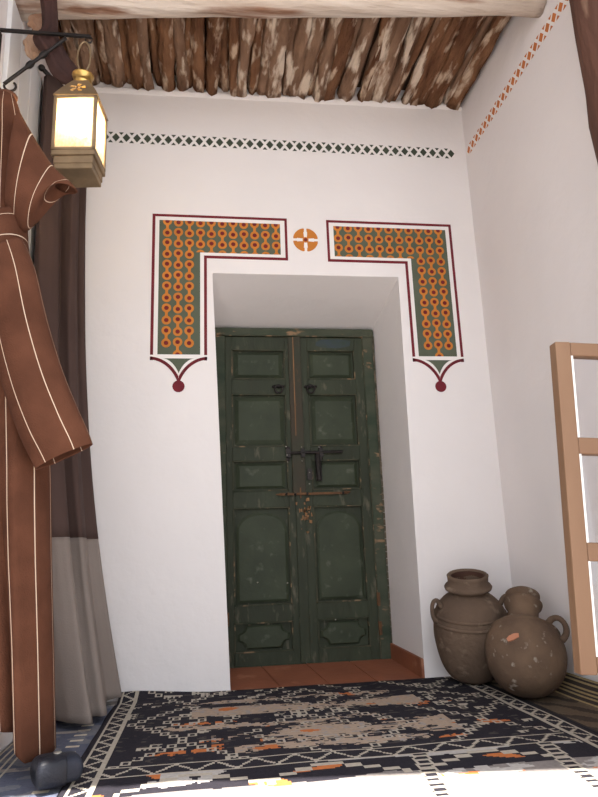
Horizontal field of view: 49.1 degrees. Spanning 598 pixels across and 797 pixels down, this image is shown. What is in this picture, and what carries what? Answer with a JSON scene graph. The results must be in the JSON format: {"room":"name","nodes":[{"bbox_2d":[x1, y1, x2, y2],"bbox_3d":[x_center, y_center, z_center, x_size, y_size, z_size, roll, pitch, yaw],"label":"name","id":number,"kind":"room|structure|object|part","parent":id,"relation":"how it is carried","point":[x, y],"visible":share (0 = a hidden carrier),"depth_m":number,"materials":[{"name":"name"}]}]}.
{"room":"traditional dwelling","nodes":[
{"label":"traditional dwelling","id":0,"kind":"room"},
{"bbox_2d":[0,0,52,87],"bbox_3d":[-1.081,-0.465,1.778,0.250,2.930,2.000,0,-14,-8],"label":"wall","id":1,"kind":"structure","parent":0,"point":[3,3],"depth_m":2.29,"materials":[{"name":"paint"}]},
{"bbox_2d":[1,0,42,263],"bbox_3d":[-1.036,-0.601,2.410,0.018,1.585,0.540,0,-14,-8],"label":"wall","id":2,"kind":"structure","parent":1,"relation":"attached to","point":[29,91],"depth_m":2.46,"materials":[{"name":"white paint"}]},
{"bbox_2d":[34,74,121,723],"bbox_3d":[-0.844,-0.131,2.492,0.357,2.433,0.460,0,-14,-8],"label":"curtain","id":3,"kind":"object","parent":2,"relation":"attached to","point":[86,671],"visible":0.59,"depth_m":2.43,"materials":[{"name":"brown fabric"}]},
{"bbox_3d":[-0.913,-0.395,2.598,0.255,1.865,0.363,0,-14,-8],"label":"panel","id":4,"kind":"part","parent":3,"relation":"part of","materials":[{"name":"brown fabric"}]},
{"bbox_3d":[-0.785,0.774,2.275,0.307,0.569,0.454,0,-14,-8],"label":"panel","id":5,"kind":"part","parent":3,"relation":"part of","materials":[{"name":"beige fabric"}]},
{"bbox_2d":[0,28,93,91],"bbox_3d":[-0.856,-1.113,2.197,0.314,0.275,0.022,0,-14,-8],"label":"bracket","id":6,"kind":"object","parent":1,"relation":"attached to","point":[43,54],"visible":0.95,"depth_m":2.21,"materials":[{"name":"black metal"}]},
{"bbox_3d":[-0.862,-1.242,2.228,0.298,0.010,0.012,0,-14,-8],"label":"arm","id":7,"kind":"part","parent":6,"relation":"part of","materials":[{"name":"black metal"}]},
{"bbox_2d":[51,41,107,187],"bbox_3d":[-0.724,-0.968,2.180,0.144,0.526,0.137,-2,-13,-2],"label":"lantern","id":8,"kind":"object","parent":6,"relation":"hanging from","point":[78,101],"visible":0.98,"depth_m":2.14,"materials":[{"name":"gold metal"}]},
{"bbox_3d":[-0.720,-0.870,2.157,0.138,0.200,0.132,-2,-13,-2],"label":"frame","id":9,"kind":"part","parent":8,"relation":"part of","materials":[{"name":"gold metal"}]},
{"bbox_3d":[-0.721,-0.899,2.164,0.059,0.072,0.058,-2,-13,-2],"label":"bulb","id":10,"kind":"part","parent":8,"relation":"part of","materials":[{"name":"beige glass"}]},
{"bbox_2d":[38,64,97,125],"bbox_3d":[-0.995,-1.305,2.836,0.028,0.028,0.397,-6,-14,15],"label":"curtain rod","id":11,"kind":"object","parent":1,"relation":"attached to","point":[41,67],"visible":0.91,"depth_m":2.66,"materials":[{"name":"black metal"}]},
{"bbox_2d":[15,0,546,21],"bbox_3d":[-0.058,-1.534,2.498,1.997,0.167,0.167,-1,-13,-3],"label":"roof beam","id":12,"kind":"structure","parent":1,"relation":"attached to","point":[67,9],"depth_m":2.46,"materials":[{"name":"beige wood"}]},
{"bbox_2d":[23,0,77,84],"bbox_3d":[-0.877,-1.330,2.306,0.228,0.542,0.099,-6,-14,18],"label":"hanging cloth","id":13,"kind":"object","parent":12,"relation":"hanging from","point":[58,62],"visible":0.74,"depth_m":2.25,"materials":[{"name":"brown fabric"}]},
{"bbox_3d":[-0.973,-1.004,2.070,0.049,0.020,0.008,0,-14,-8],"label":"peg","id":14,"kind":"object","parent":1,"relation":"attached to","visible":0},
{"bbox_2d":[0,88,92,763],"bbox_3d":[-0.756,-0.069,1.810,0.292,1.944,0.323,8,-17,-36],"label":"robe","id":15,"kind":"object","parent":14,"relation":"hanging from","point":[42,425],"visible":0.99,"depth_m":1.70,"materials":[{"name":"fabric"}]},
{"bbox_2d":[0,701,117,753],"bbox_3d":[0.083,0.935,1.548,2.384,0.080,2.100,0,-14,-8],"label":"floor","id":16,"kind":"structure","parent":0,"point":[110,702],"depth_m":2.44,"materials":[{"name":"tile"}]},
{"bbox_2d":[0,732,12,752],"bbox_3d":[-0.825,0.826,1.342,0.127,0.100,1.500,0,-14,-8],"label":"step","id":17,"kind":"structure","parent":16,"relation":"on","point":[6,739],"depth_m":1.86,"materials":[{"name":"white paint"}]},
{"bbox_2d":[0,704,115,796],"bbox_3d":[-0.663,0.904,1.502,0.238,0.010,1.800,0,-14,-8],"label":"rug","id":18,"kind":"object","parent":16,"relation":"on","point":[15,778],"visible":0.41,"depth_m":1.76,"materials":[{"name":"fabric"}]},
{"bbox_2d":[30,751,82,789],"bbox_3d":[-0.561,0.857,1.518,0.104,0.071,0.082,7,-16,-33],"label":"case","id":19,"kind":"object","parent":18,"relation":"on","point":[55,769],"visible":1,"depth_m":1.49,"materials":[{"name":"black leather"}]},
{"bbox_2d":[230,659,420,689],"bbox_3d":[0.069,1.183,2.780,0.825,0.054,0.399,0,-14,-8],"label":"threshold","id":20,"kind":"object","parent":16,"relation":"on","point":[244,678],"visible":0.58,"depth_m":2.77,"materials":[{"name":"tile"}]},
{"bbox_2d":[58,676,597,796],"bbox_3d":[0.136,0.897,1.640,1.387,0.032,1.945,0,-14,-8],"label":"rug","id":21,"kind":"object","parent":16,"relation":"on","point":[435,736],"visible":0.98,"depth_m":1.75,"materials":[{"name":"black fabric"}]},
{"bbox_2d":[430,569,507,684],"bbox_3d":[0.670,0.877,2.534,0.305,0.424,0.293,-12,-17,36],"label":"clay jar","id":22,"kind":"object","parent":21,"relation":"on","point":[463,617],"visible":0.82,"depth_m":2.45,"materials":[{"name":"brown ceramic"}]},
{"bbox_3d":[0.528,0.813,2.506,0.057,0.100,0.023,-3,1,-8],"label":"handle","id":23,"kind":"part","parent":22,"relation":"part of","materials":[{"name":"ceramic"}]},
{"bbox_3d":[0.791,0.797,2.510,0.055,0.100,0.032,-3,1,-8],"label":"handle","id":24,"kind":"part","parent":22,"relation":"part of","materials":[{"name":"ceramic"}]},
{"bbox_2d":[486,672,597,733],"bbox_3d":[0.880,0.973,2.151,0.233,0.070,1.101,0,-14,-8],"label":"striped rug","id":25,"kind":"object","parent":16,"relation":"on","point":[575,700],"visible":0.44,"depth_m":2.15,"materials":[{"name":"brown fabric"}]},
{"bbox_2d":[484,586,569,698],"bbox_3d":[0.781,0.849,2.291,0.272,0.364,0.309,0,-14,-11],"label":"clay jar","id":26,"kind":"object","parent":25,"relation":"on","point":[526,654],"visible":1,"depth_m":2.19,"materials":[{"name":"brown ceramic"}]},
{"bbox_3d":[0.896,0.795,2.263,0.050,0.087,0.094,2,-14,-16],"label":"handle","id":27,"kind":"part","parent":26,"relation":"part of","materials":[{"name":"ceramic"}]},
{"bbox_2d":[569,0,597,163],"bbox_3d":[0.946,-0.431,1.813,0.181,2.642,0.178,9,-17,-38],"label":"wooden post","id":28,"kind":"object","parent":16,"relation":"on","point":[584,13],"visible":1,"depth_m":1.93,"materials":[{"name":"brown wood"}]},
{"bbox_2d":[148,17,430,89],"bbox_3d":[-0.026,-1.891,2.277,2.484,0.200,2.400,0,-14,-8],"label":"ceiling","id":29,"kind":"structure","parent":0,"point":[378,24],"depth_m":3.09,"materials":[{"name":"brown wood"}]},
{"bbox_2d":[58,20,67,54],"bbox_3d":[-0.934,-1.737,2.150,0.087,0.078,1.904,0,-14,-8],"label":"pole","id":30,"kind":"object","parent":29,"relation":"attached to","point":[59,25],"visible":0.04,"depth_m":2.79,"materials":[{"name":"brown wood"}]},
{"bbox_2d":[59,20,81,68],"bbox_3d":[-0.894,-1.712,2.149,0.076,0.079,1.903,0,-14,-8],"label":"pole","id":31,"kind":"object","parent":29,"relation":"attached to","point":[70,46],"visible":0.34,"depth_m":2.81,"materials":[{"name":"brown wood"}]},
{"bbox_2d":[70,19,99,85],"bbox_3d":[-0.845,-1.718,2.157,0.094,0.087,1.904,0,-14,-8],"label":"pole","id":32,"kind":"object","parent":29,"relation":"attached to","point":[78,26],"visible":0.52,"depth_m":2.86,"materials":[{"name":"brown wood"}]},
{"bbox_2d":[85,19,102,82],"bbox_3d":[-0.795,-1.734,2.168,0.071,0.074,1.904,0,-14,-8],"label":"pole","id":33,"kind":"object","parent":29,"relation":"attached to","point":[90,26],"visible":0.49,"depth_m":2.84,"materials":[{"name":"brown wood"}]},
{"bbox_2d":[94,19,110,84],"bbox_3d":[-0.760,-1.715,2.169,0.094,0.069,1.902,0,-14,-8],"label":"pole","id":34,"kind":"object","parent":29,"relation":"attached to","point":[99,33],"visible":0.59,"depth_m":2.88,"materials":[{"name":"brown wood"}]},
{"bbox_2d":[100,19,125,87],"bbox_3d":[-0.717,-1.717,2.176,0.095,0.081,1.904,0,-14,-8],"label":"pole","id":35,"kind":"object","parent":29,"relation":"attached to","point":[112,42],"visible":0.73,"depth_m":2.87,"materials":[{"name":"brown wood"}]},
{"bbox_2d":[117,19,130,83],"bbox_3d":[-0.667,-1.729,2.186,0.068,0.063,1.902,0,-14,-8],"label":"pole","id":36,"kind":"object","parent":29,"relation":"attached to","point":[124,47],"visible":0.53,"depth_m":2.90,"materials":[{"name":"brown wood"}]},
{"bbox_2d":[124,18,142,89],"bbox_3d":[-0.626,-1.718,2.188,0.099,0.093,1.908,0,-14,-8],"label":"pole","id":37,"kind":"object","parent":29,"relation":"attached to","point":[130,26],"visible":0.62,"depth_m":2.88,"materials":[{"name":"brown wood"}]},
{"bbox_2d":[136,18,153,90],"bbox_3d":[-0.574,-1.710,2.195,0.084,0.073,1.902,0,-14,-8],"label":"pole","id":38,"kind":"object","parent":29,"relation":"attached to","point":[142,33],"visible":0.77,"depth_m":2.88,"materials":[{"name":"brown wood"}]},
{"bbox_2d":[147,18,160,86],"bbox_3d":[-0.532,-1.742,2.207,0.092,0.083,1.908,0,-14,-8],"label":"pole","id":39,"kind":"object","parent":29,"relation":"attached to","point":[151,22],"visible":0.48,"depth_m":2.87,"materials":[{"name":"brown wood"}]},
{"bbox_2d":[156,18,175,91],"bbox_3d":[-0.489,-1.706,2.206,0.088,0.084,1.905,0,-14,-8],"label":"pole","id":40,"kind":"object","parent":29,"relation":"attached to","point":[166,54],"visible":0.82,"depth_m":2.87,"materials":[{"name":"brown wood"}]},
{"bbox_2d":[173,18,189,91],"bbox_3d":[-0.435,-1.719,2.217,0.102,0.082,1.902,0,-14,-8],"label":"pole","id":41,"kind":"object","parent":29,"relation":"attached to","point":[182,71],"visible":0.74,"depth_m":2.91,"materials":[{"name":"brown wood"}]},
{"bbox_2d":[185,18,192,87],"bbox_3d":[-0.387,-1.742,2.228,0.081,0.086,1.904,0,-14,-8],"label":"pole","id":42,"kind":"object","parent":29,"relation":"attached to","point":[187,20],"visible":0.27,"depth_m":2.87,"materials":[{"name":"brown wood"}]},
{"bbox_2d":[190,17,205,92],"bbox_3d":[-0.334,-1.711,2.229,0.109,0.086,1.902,0,-14,-8],"label":"pole","id":43,"kind":"object","parent":29,"relation":"attached to","point":[197,30],"visible":0.87,"depth_m":2.89,"materials":[{"name":"brown wood"}]},
{"bbox_2d":[205,17,223,95],"bbox_3d":[-0.289,-1.711,2.234,0.098,0.090,1.903,0,-14,-8],"label":"pole","id":44,"kind":"object","parent":29,"relation":"attached to","point":[214,26],"visible":0.87,"depth_m":2.87,"materials":[{"name":"brown wood"}]},
{"bbox_2d":[218,17,228,91],"bbox_3d":[-0.238,-1.738,2.249,0.096,0.078,1.902,0,-14,-8],"label":"pole","id":45,"kind":"object","parent":29,"relation":"attached to","point":[223,83],"visible":0.46,"depth_m":2.99,"materials":[{"name":"brown wood"}]},
{"bbox_2d":[227,17,239,96],"bbox_3d":[-0.191,-1.714,2.250,0.092,0.080,1.906,0,-14,-8],"label":"pole","id":46,"kind":"object","parent":29,"relation":"attached to","point":[232,23],"visible":0.76,"depth_m":2.88,"materials":[{"name":"brown wood"}]},
{"bbox_2d":[236,18,256,97],"bbox_3d":[-0.148,-1.713,2.256,0.102,0.084,1.903,0,-14,-8],"label":"pole","id":47,"kind":"object","parent":29,"relation":"attached to","point":[247,26],"visible":0.82,"depth_m":2.90,"materials":[{"name":"brown wood"}]},
{"bbox_2d":[247,18,264,94],"bbox_3d":[-0.093,-1.727,2.268,0.080,0.089,1.902,0,-14,-8],"label":"pole","id":48,"kind":"object","parent":29,"relation":"attached to","point":[255,53],"visible":0.52,"depth_m":2.96,"materials":[{"name":"brown wood"}]},
{"bbox_2d":[256,18,275,95],"bbox_3d":[-0.047,-1.712,2.269,0.065,0.079,1.903,0,-14,-8],"label":"pole","id":49,"kind":"object","parent":29,"relation":"attached to","point":[267,40],"visible":0.67,"depth_m":2.92,"materials":[{"name":"brown wood"}]},
{"bbox_2d":[265,18,290,97],"bbox_3d":[-0.006,-1.718,2.277,0.093,0.102,1.904,0,-14,-8],"label":"pole","id":50,"kind":"object","parent":29,"relation":"attached to","point":[281,30],"visible":0.71,"depth_m":2.94,"materials":[{"name":"brown wood"}]},
{"bbox_2d":[282,18,298,94],"bbox_3d":[0.046,-1.733,2.288,0.112,0.076,1.903,0,-14,-8],"label":"pole","id":51,"kind":"object","parent":29,"relation":"attached to","point":[288,65],"visible":0.48,"depth_m":2.96,"materials":[{"name":"brown wood"}]},
{"bbox_2d":[288,17,312,96],"bbox_3d":[0.095,-1.722,2.292,0.072,0.078,1.904,0,-14,-8],"label":"pole","id":52,"kind":"object","parent":29,"relation":"attached to","point":[303,32],"visible":0.82,"depth_m":2.91,"materials":[{"name":"brown wood"}]},
{"bbox_2d":[297,17,327,99],"bbox_3d":[0.137,-1.717,2.299,0.106,0.086,1.905,0,-14,-8],"label":"pole","id":53,"kind":"object","parent":29,"relation":"attached to","point":[318,29],"visible":0.7,"depth_m":2.93,"materials":[{"name":"brown wood"}]},
{"bbox_2d":[308,18,328,95],"bbox_3d":[0.186,-1.739,2.309,0.079,0.068,1.902,0,-14,-8],"label":"pole","id":54,"kind":"object","parent":29,"relation":"attached to","point":[312,86],"visible":0.25,"depth_m":3.09,"materials":[{"name":"brown wood"}]},
{"bbox_2d":[312,18,344,101],"bbox_3d":[0.220,-1.718,2.308,0.094,0.095,1.904,0,-14,-8],"label":"pole","id":55,"kind":"object","parent":29,"relation":"attached to","point":[326,58],"visible":0.8,"depth_m":2.95,"materials":[{"name":"brown wood"}]},
{"bbox_2d":[324,18,358,100],"bbox_3d":[0.274,-1.716,2.316,0.085,0.084,1.902,0,-14,-8],"label":"pole","id":56,"kind":"object","parent":29,"relation":"attached to","point":[346,35],"visible":0.7,"depth_m":2.92,"materials":[{"name":"brown wood"}]},
{"bbox_2d":[337,18,362,97],"bbox_3d":[0.334,-1.737,2.331,0.102,0.093,1.903,0,-14,-8],"label":"pole","id":57,"kind":"object","parent":29,"relation":"attached to","point":[359,22],"visible":0.29,"depth_m":2.91,"materials":[{"name":"brown wood"}]},
{"bbox_2d":[339,18,379,101],"bbox_3d":[0.372,-1.719,2.331,0.112,0.094,1.904,0,-14,-8],"label":"pole","id":58,"kind":"object","parent":29,"relation":"attached to","point":[350,79],"visible":0.82,"depth_m":2.97,"materials":[{"name":"brown wood"}]},
{"bbox_2d":[357,17,390,101],"bbox_3d":[0.427,-1.714,2.338,0.091,0.062,1.902,0,-14,-8],"label":"pole","id":59,"kind":"object","parent":29,"relation":"attached to","point":[366,79],"visible":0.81,"depth_m":3.02,"materials":[{"name":"brown wood"}]},
{"bbox_2d":[357,17,397,100],"bbox_3d":[0.465,-1.730,2.347,0.105,0.092,1.902,0,-14,-8],"label":"pole","id":60,"kind":"object","parent":29,"relation":"attached to","point":[391,28],"visible":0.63,"depth_m":2.94,"materials":[{"name":"brown wood"}]},
{"bbox_2d":[372,17,412,102],"bbox_3d":[0.515,-1.717,2.351,0.102,0.087,1.901,0,-14,-8],"label":"pole","id":61,"kind":"object","parent":29,"relation":"attached to","point":[387,69],"visible":0.72,"depth_m":3.00,"materials":[{"name":"brown wood"}]},
{"bbox_2d":[385,17,425,102],"bbox_3d":[0.571,-1.723,2.361,0.096,0.079,1.902,0,-14,-8],"label":"pole","id":62,"kind":"object","parent":29,"relation":"attached to","point":[416,25],"visible":0.73,"depth_m":2.96,"materials":[{"name":"brown wood"}]},
{"bbox_2d":[392,17,435,100],"bbox_3d":[0.611,-1.727,2.366,0.097,0.083,1.906,0,-14,-8],"label":"pole","id":63,"kind":"object","parent":29,"relation":"attached to","point":[429,21],"visible":0.46,"depth_m":2.94,"materials":[{"name":"brown wood"}]},
{"bbox_2d":[401,17,441,104],"bbox_3d":[0.659,-1.715,2.371,0.063,0.065,1.901,0,-14,-8],"label":"pole","id":64,"kind":"object","parent":29,"relation":"attached to","point":[417,72],"visible":0.8,"depth_m":3.04,"materials":[{"name":"brown wood"}]},
{"bbox_2d":[409,17,451,105],"bbox_3d":[0.696,-1.716,2.377,0.094,0.082,1.904,0,-14,-9],"label":"pole","id":65,"kind":"object","parent":29,"relation":"attached to","point":[444,22],"visible":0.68,"depth_m":2.95,"materials":[{"name":"brown wood"}]},
{"bbox_2d":[418,17,464,104],"bbox_3d":[0.736,-1.735,2.388,0.096,0.087,1.903,0,-14,-8],"label":"pole","id":66,"kind":"object","parent":29,"relation":"attached to","point":[442,53],"visible":0.6,"depth_m":2.97,"materials":[{"name":"brown wood"}]},
{"bbox_2d":[425,16,478,108],"bbox_3d":[0.794,-1.715,2.390,0.084,0.071,1.903,0,-14,-8],"label":"pole","id":67,"kind":"object","parent":29,"relation":"attached to","point":[460,41],"visible":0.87,"depth_m":3.00,"materials":[{"name":"brown wood"}]},
{"bbox_2d":[438,16,485,105],"bbox_3d":[0.842,-1.710,2.396,0.087,0.078,1.904,0,-14,-8],"label":"pole","id":68,"kind":"object","parent":29,"relation":"attached to","point":[479,21],"visible":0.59,"depth_m":2.97,"materials":[{"name":"brown wood"}]},
{"bbox_2d":[442,16,493,104],"bbox_3d":[0.877,-1.732,2.406,0.070,0.061,1.903,0,-14,-8],"label":"pole","id":69,"kind":"object","parent":29,"relation":"attached to","point":[487,21],"visible":0.59,"depth_m":3.00,"materials":[{"name":"brown wood"}]},
{"bbox_2d":[446,16,511,109],"bbox_3d":[0.908,-1.716,2.407,0.092,0.088,1.902,0,-14,-8],"label":"pole","id":70,"kind":"object","parent":29,"relation":"attached to","point":[486,45],"visible":0.76,"depth_m":2.98,"materials":[{"name":"brown wood"}]},
{"bbox_2d":[85,74,511,701],"bbox_3d":[-0.158,-0.117,3.154,2.360,2.830,0.560,0,-14,-8],"label":"wall","id":71,"kind":"structure","parent":0,"point":[155,449],"depth_m":2.93,"materials":[{"name":"white paint"}]},
{"bbox_2d":[150,214,287,391],"bbox_3d":[-0.345,-0.433,2.912,0.612,0.835,0.003,0,-14,-8],"label":"ornament","id":72,"kind":"object","parent":71,"relation":"attached to","point":[182,245],"visible":1,"depth_m":2.93,"materials":[{"name":"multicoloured paint"}]},
{"bbox_2d":[63,84,461,110],"bbox_3d":[-0.155,-1.472,3.186,1.984,0.071,0.018,0,-14,-8],"label":"plaster edge","id":73,"kind":"structure","parent":71,"relation":"attached to","point":[106,89],"depth_m":3.18,"materials":[{"name":"white paint"}]},
{"bbox_2d":[100,131,455,158],"bbox_3d":[-0.069,-1.214,3.144,1.716,0.055,0.002,0,-14,-8],"label":"painted band","id":74,"kind":"object","parent":71,"relation":"attached to","point":[117,137],"visible":0.99,"depth_m":3.14,"materials":[{"name":"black paint"}]},
{"bbox_2d":[215,327,391,667],"bbox_3d":[-0.001,0.434,3.163,0.829,1.623,0.107,0,-14,-8],"label":"door","id":75,"kind":"structure","parent":71,"relation":"in","point":[305,543],"depth_m":3.15,"materials":[{"name":"green wood"}]},
{"bbox_3d":[-0.205,-0.167,3.281,0.240,0.127,0.010,0,-14,-8],"label":"panel","id":76,"kind":"part","parent":75,"relation":"part of","materials":[{"name":"green wood"}]},
{"bbox_3d":[-0.204,-0.169,3.276,0.270,0.156,0.016,0,-14,-8],"label":"panel moulding","id":77,"kind":"part","parent":75,"relation":"part of","materials":[{"name":"green wood"}]},
{"bbox_3d":[-0.195,0.109,3.215,0.240,0.236,0.010,0,-14,-8],"label":"panel","id":78,"kind":"part","parent":75,"relation":"part of","materials":[{"name":"green wood"}]},
{"bbox_3d":[-0.194,0.108,3.210,0.270,0.266,0.016,0,-14,-8],"label":"panel moulding","id":79,"kind":"part","parent":75,"relation":"part of","materials":[{"name":"green wood"}]},
{"bbox_3d":[-0.184,0.372,3.147,0.269,0.149,0.016,0,-14,-8],"label":"panel moulding","id":80,"kind":"part","parent":75,"relation":"part of","materials":[{"name":"green wood"}]},
{"bbox_3d":[-0.185,0.373,3.152,0.240,0.119,0.010,0,-14,-8],"label":"panel","id":81,"kind":"part","parent":75,"relation":"part of","materials":[{"name":"green wood"}]},
{"bbox_3d":[-0.171,0.740,3.060,0.240,0.405,0.006,0,-14,-8],"label":"panel","id":82,"kind":"part","parent":75,"relation":"part of","materials":[{"name":"green wood"}]},
{"bbox_3d":[-0.171,0.734,3.060,0.269,0.446,0.016,0,-14,-8],"label":"panel moulding","id":83,"kind":"part","parent":75,"relation":"part of","materials":[{"name":"green wood"}]},
{"bbox_3d":[-0.158,1.083,2.976,0.269,0.130,0.016,0,-14,-8],"label":"panel moulding","id":84,"kind":"part","parent":75,"relation":"part of","materials":[{"name":"green wood"}]},
{"bbox_3d":[-0.159,1.084,2.978,0.240,0.102,0.008,0,-14,-8],"label":"panel","id":85,"kind":"part","parent":75,"relation":"part of","materials":[{"name":"green wood"}]},
{"bbox_3d":[-0.101,-0.046,3.244,0.067,0.047,0.026,0,-14,-8],"label":"ring pull","id":86,"kind":"part","parent":75,"relation":"part of","materials":[{"name":"black metal"}]},
{"bbox_3d":[0.058,-0.046,3.267,0.067,0.047,0.026,0,-14,-8],"label":"ring pull","id":87,"kind":"part","parent":75,"relation":"part of","materials":[{"name":"black metal"}]},
{"bbox_3d":[0.162,-0.168,3.334,0.216,0.127,0.010,0,-14,-8],"label":"panel","id":88,"kind":"part","parent":75,"relation":"part of","materials":[{"name":"green wood"}]},
{"bbox_3d":[0.162,-0.170,3.329,0.246,0.156,0.016,0,-14,-8],"label":"panel moulding","id":89,"kind":"part","parent":75,"relation":"part of","materials":[{"name":"green wood"}]},
{"bbox_3d":[0.172,0.108,3.268,0.216,0.236,0.010,0,-14,-8],"label":"panel","id":90,"kind":"part","parent":75,"relation":"part of","materials":[{"name":"green wood"}]},
{"bbox_3d":[0.172,0.107,3.262,0.245,0.266,0.016,0,-14,-8],"label":"panel moulding","id":91,"kind":"part","parent":75,"relation":"part of","materials":[{"name":"green wood"}]},
{"bbox_3d":[0.181,0.373,3.204,0.216,0.119,0.010,0,-14,-8],"label":"panel","id":92,"kind":"part","parent":75,"relation":"part of","materials":[{"name":"green wood"}]},
{"bbox_3d":[0.182,0.371,3.199,0.245,0.149,0.016,0,-14,-8],"label":"panel moulding","id":93,"kind":"part","parent":75,"relation":"part of","materials":[{"name":"green wood"}]},
{"bbox_3d":[0.195,0.733,3.112,0.245,0.446,0.016,0,-14,-8],"label":"panel moulding","id":94,"kind":"part","parent":75,"relation":"part of","materials":[{"name":"green wood"}]},
{"bbox_3d":[0.195,0.739,3.112,0.216,0.405,0.006,0,-14,-8],"label":"panel","id":95,"kind":"part","parent":75,"relation":"part of","materials":[{"name":"green wood"}]},
{"bbox_3d":[0.208,1.083,3.028,0.245,0.131,0.016,0,-14,-8],"label":"panel moulding","id":96,"kind":"part","parent":75,"relation":"part of","materials":[{"name":"green wood"}]},
{"bbox_3d":[0.207,1.083,3.031,0.216,0.102,0.008,0,-14,-8],"label":"panel","id":97,"kind":"part","parent":75,"relation":"part of","materials":[{"name":"green wood"}]},
{"bbox_2d":[293,228,317,251],"bbox_3d":[0.030,-0.736,3.040,0.118,0.118,0.003,0,-14,-8],"label":"medallion","id":98,"kind":"object","parent":71,"relation":"attached to","point":[304,239],"visible":1,"depth_m":3.04,"materials":[{"name":"paint"}]},
{"bbox_2d":[326,220,463,391],"bbox_3d":[0.445,-0.435,3.025,0.612,0.835,0.003,0,-14,-8],"label":"ornament","id":99,"kind":"object","parent":71,"relation":"attached to","point":[425,250],"visible":1,"depth_m":3.07,"materials":[{"name":"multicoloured paint"}]},
{"bbox_2d":[390,643,424,677],"bbox_3d":[0.468,1.136,2.850,0.015,0.094,0.395,1,-14,-11],"label":"baseboard","id":100,"kind":"structure","parent":71,"relation":"attached to","point":[412,662],"depth_m":2.81,"materials":[{"name":"tile"}]},
{"bbox_2d":[461,0,597,681],"bbox_3d":[1.131,-0.469,2.094,0.250,2.930,2.000,0,-14,-8],"label":"wall","id":101,"kind":"structure","parent":0,"point":[533,170],"depth_m":2.57,"materials":[{"name":"paint"}]},
{"bbox_2d":[466,0,568,156],"bbox_3d":[0.915,-1.360,2.702,0.002,0.052,1.160,0,-14,-8],"label":"painted band","id":102,"kind":"object","parent":101,"relation":"attached to","point":[562,4],"visible":1,"depth_m":2.71,"materials":[{"name":"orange paint"}]},
{"bbox_2d":[550,342,597,674],"bbox_3d":[0.774,0.253,1.634,0.277,0.823,0.039,-1,-14,-4],"label":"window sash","id":103,"kind":"structure","parent":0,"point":[571,447],"depth_m":1.61,"materials":[{"name":"brown wood"}]},
{"bbox_3d":[0.779,-0.123,1.727,0.145,0.036,0.032,2,-14,-3],"label":"rail","id":104,"kind":"part","parent":103,"relation":"part of","materials":[{"name":"brown wood"}]},
{"bbox_3d":[0.774,0.124,1.666,0.145,0.042,0.032,2,-14,-3],"label":"rail","id":105,"kind":"part","parent":103,"relation":"part of","materials":[{"name":"brown wood"}]},
{"bbox_3d":[0.769,0.377,1.603,0.145,0.044,0.032,2,-14,-3],"label":"rail","id":106,"kind":"part","parent":103,"relation":"part of","materials":[{"name":"brown wood"}]}
]}

